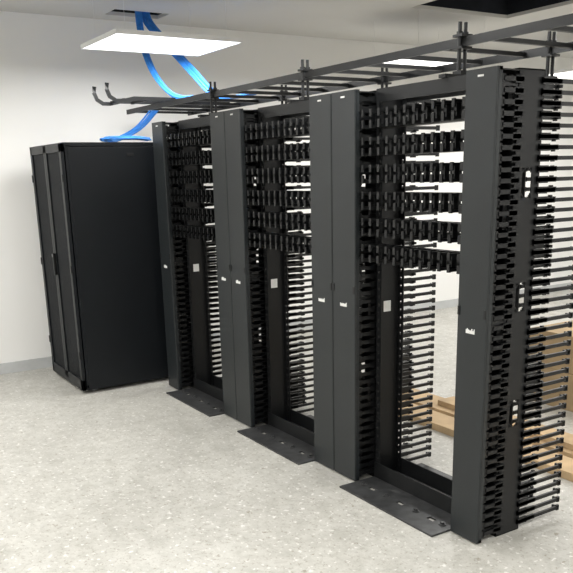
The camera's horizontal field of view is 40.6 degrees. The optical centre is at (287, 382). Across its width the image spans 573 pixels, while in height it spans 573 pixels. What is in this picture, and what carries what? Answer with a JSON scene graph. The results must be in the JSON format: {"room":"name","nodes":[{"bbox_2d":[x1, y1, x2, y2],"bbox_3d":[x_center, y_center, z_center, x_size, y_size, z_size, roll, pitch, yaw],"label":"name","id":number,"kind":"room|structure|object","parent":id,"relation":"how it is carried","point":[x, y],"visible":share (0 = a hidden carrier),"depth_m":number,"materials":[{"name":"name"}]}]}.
{"room":"server room","nodes":[
{"label":"server room","id":0,"kind":"room"},
{"bbox_2d":[0,290,572,572],"bbox_3d":[1.771,0.742,3.956,13.500,0.120,10.570,-11,18,-31],"label":"floor","id":1,"kind":"structure","parent":0,"point":[131,477],"depth_m":4.30,"materials":[{"name":"speckled vinyl"}]},
{"bbox_2d":[30,142,187,390],"bbox_3d":[-1.482,-1.041,6.766,1.134,2.001,0.881,-11,18,-31],"label":"tall cabinet","id":2,"kind":"object","parent":1,"relation":"on","point":[96,202],"visible":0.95,"depth_m":6.34,"materials":[{"name":"metal"}]},
{"bbox_2d":[152,121,221,389],"bbox_3d":[-0.736,-1.024,6.389,0.589,2.130,0.201,-11,18,-31],"label":"vertical cable manager","id":3,"kind":"object","parent":1,"relation":"on","point":[174,270],"visible":0.51,"depth_m":6.28,"materials":[{"name":"black plastic"}]},
{"bbox_2d":[166,116,223,416],"bbox_3d":[-0.551,-0.906,5.929,0.615,2.135,0.787,-11,18,-31],"label":"rack","id":4,"kind":"object","parent":1,"relation":"on","point":[208,388],"visible":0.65,"depth_m":6.08,"materials":[{"name":"metal"}]},
{"bbox_2d":[210,111,303,419],"bbox_3d":[-0.200,-0.814,5.570,0.589,2.130,0.204,-11,18,-31],"label":"vertical cable manager","id":5,"kind":"object","parent":1,"relation":"on","point":[217,119],"visible":0.17,"depth_m":5.41,"materials":[{"name":"black plastic"}]},
{"bbox_2d":[224,108,313,426],"bbox_3d":[-0.088,-0.770,5.398,0.589,2.130,0.204,-11,18,-31],"label":"vertical cable manager","id":6,"kind":"object","parent":1,"relation":"on","point":[247,277],"visible":0.61,"depth_m":5.31,"materials":[{"name":"black plastic"}]},
{"bbox_2d":[237,100,314,464],"bbox_3d":[0.095,-0.653,4.941,0.615,2.135,0.776,-11,18,-31],"label":"rack","id":7,"kind":"object","parent":1,"relation":"on","point":[286,425],"visible":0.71,"depth_m":5.03,"materials":[{"name":"metal"}]},
{"bbox_2d":[309,93,412,469],"bbox_3d":[0.444,-0.563,4.585,0.589,2.130,0.205,-11,18,-31],"label":"vertical cable manager","id":8,"kind":"object","parent":1,"relation":"on","point":[320,106],"visible":0.16,"depth_m":4.41,"materials":[{"name":"black plastic"}]},
{"bbox_2d":[332,89,440,480],"bbox_3d":[0.556,-0.518,4.413,0.589,2.130,0.205,-11,18,-31],"label":"vertical cable manager","id":9,"kind":"object","parent":1,"relation":"on","point":[354,301],"visible":0.6,"depth_m":4.31,"materials":[{"name":"black plastic"}]},
{"bbox_2d":[340,75,498,536],"bbox_3d":[0.735,-0.403,3.962,0.615,2.135,0.760,-11,18,-31],"label":"rack","id":10,"kind":"object","parent":1,"relation":"on","point":[424,491],"visible":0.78,"depth_m":3.98,"materials":[{"name":"metal"}]},
{"bbox_2d":[92,13,572,116],"bbox_3d":[0.087,-1.891,4.827,1.155,0.310,5.500,-11,18,-31],"label":"ladder","id":11,"kind":"object","parent":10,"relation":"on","point":[206,101],"visible":0.84,"depth_m":4.51,"materials":[{"name":"black metal"}]},
{"bbox_2d":[99,11,256,141],"bbox_3d":[-0.952,-2.604,6.221,1.529,1.256,0.852,11,20,39],"label":"bundle","id":12,"kind":"object","parent":11,"relation":"on","point":[141,17],"visible":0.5,"depth_m":6.65,"materials":[{"name":"blue plastic"}]},
{"bbox_2d":[399,400,572,481],"bbox_3d":[1.492,0.444,4.754,0.200,0.050,3.400,-11,18,-31],"label":"board","id":13,"kind":"object","parent":1,"relation":"on","point":[440,422],"visible":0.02,"depth_m":5.19,"materials":[{"name":"brown wood"}]},
{"bbox_2d":[404,389,572,458],"bbox_3d":[1.836,0.441,4.734,0.240,0.050,3.400,-11,18,-31],"label":"board","id":14,"kind":"object","parent":1,"relation":"on","point":[566,452],"visible":0.02,"depth_m":5.62,"materials":[{"name":"brown wood"}]},
{"bbox_2d":[438,396,572,450],"bbox_3d":[1.888,0.418,4.640,0.160,0.040,2.700,-11,18,-30],"label":"board","id":15,"kind":"object","parent":14,"relation":"on","point":[449,402],"visible":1,"depth_m":4.96,"materials":[{"name":"brown wood"}]},
{"bbox_2d":[450,66,572,543],"bbox_3d":[1.072,-0.317,3.623,0.589,2.130,0.180,-11,18,-31],"label":"vertical cable manager","id":16,"kind":"object","parent":1,"relation":"on","point":[501,240],"visible":1,"depth_m":3.50,"materials":[{"name":"black plastic"}]},
{"bbox_2d":[529,320,572,411],"bbox_3d":[2.635,-0.028,5.418,0.800,0.558,1.720,-11,18,-31],"label":"cartons","id":17,"kind":"object","parent":1,"relation":"on","point":[569,406],"visible":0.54,"depth_m":5.69,"materials":[{"name":"cardboard"}]},
{"bbox_2d":[0,11,572,363],"bbox_3d":[-1.046,-1.899,7.786,13.440,3.100,0.120,-11,18,-31],"label":"wall","id":18,"kind":"structure","parent":0,"point":[47,81],"depth_m":7.17,"materials":[{"name":"paint"}]},
{"bbox_2d":[0,282,572,374],"bbox_3d":[-0.976,-0.438,8.125,13.200,0.100,0.012,-11,18,-31],"label":"baseboard","id":19,"kind":"structure","parent":18,"relation":"attached to","point":[45,362],"depth_m":8.22,"materials":[{"name":"plastic"}]},
{"bbox_2d":[0,0,572,57],"bbox_3d":[1.690,-2.558,3.060,13.440,0.520,10.510,-11,18,-31],"label":"ceiling","id":20,"kind":"structure","parent":0,"point":[396,21],"depth_m":7.10,"materials":[{"name":"white paint"}]},
{"bbox_2d":[80,0,242,55],"bbox_3d":[-0.979,-2.793,5.928,1.020,0.398,0.780,-11,18,-31],"label":"led panel","id":21,"kind":"object","parent":20,"relation":"hanging from","point":[123,40],"visible":1,"depth_m":5.88,"materials":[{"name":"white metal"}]},
{"bbox_2d":[374,21,484,66],"bbox_3d":[1.344,-3.233,7.334,1.020,0.398,0.780,-11,18,-31],"label":"led panel","id":22,"kind":"object","parent":20,"relation":"hanging from","point":[401,61],"visible":0.26,"depth_m":7.25,"materials":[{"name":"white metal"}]},
{"bbox_2d":[549,68,572,78],"bbox_3d":[3.370,-3.616,8.560,1.020,0.398,0.780,-11,18,-31],"label":"led panel","id":23,"kind":"object","parent":20,"relation":"hanging from","point":[564,73],"visible":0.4,"depth_m":8.46,"materials":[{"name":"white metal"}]}
]}

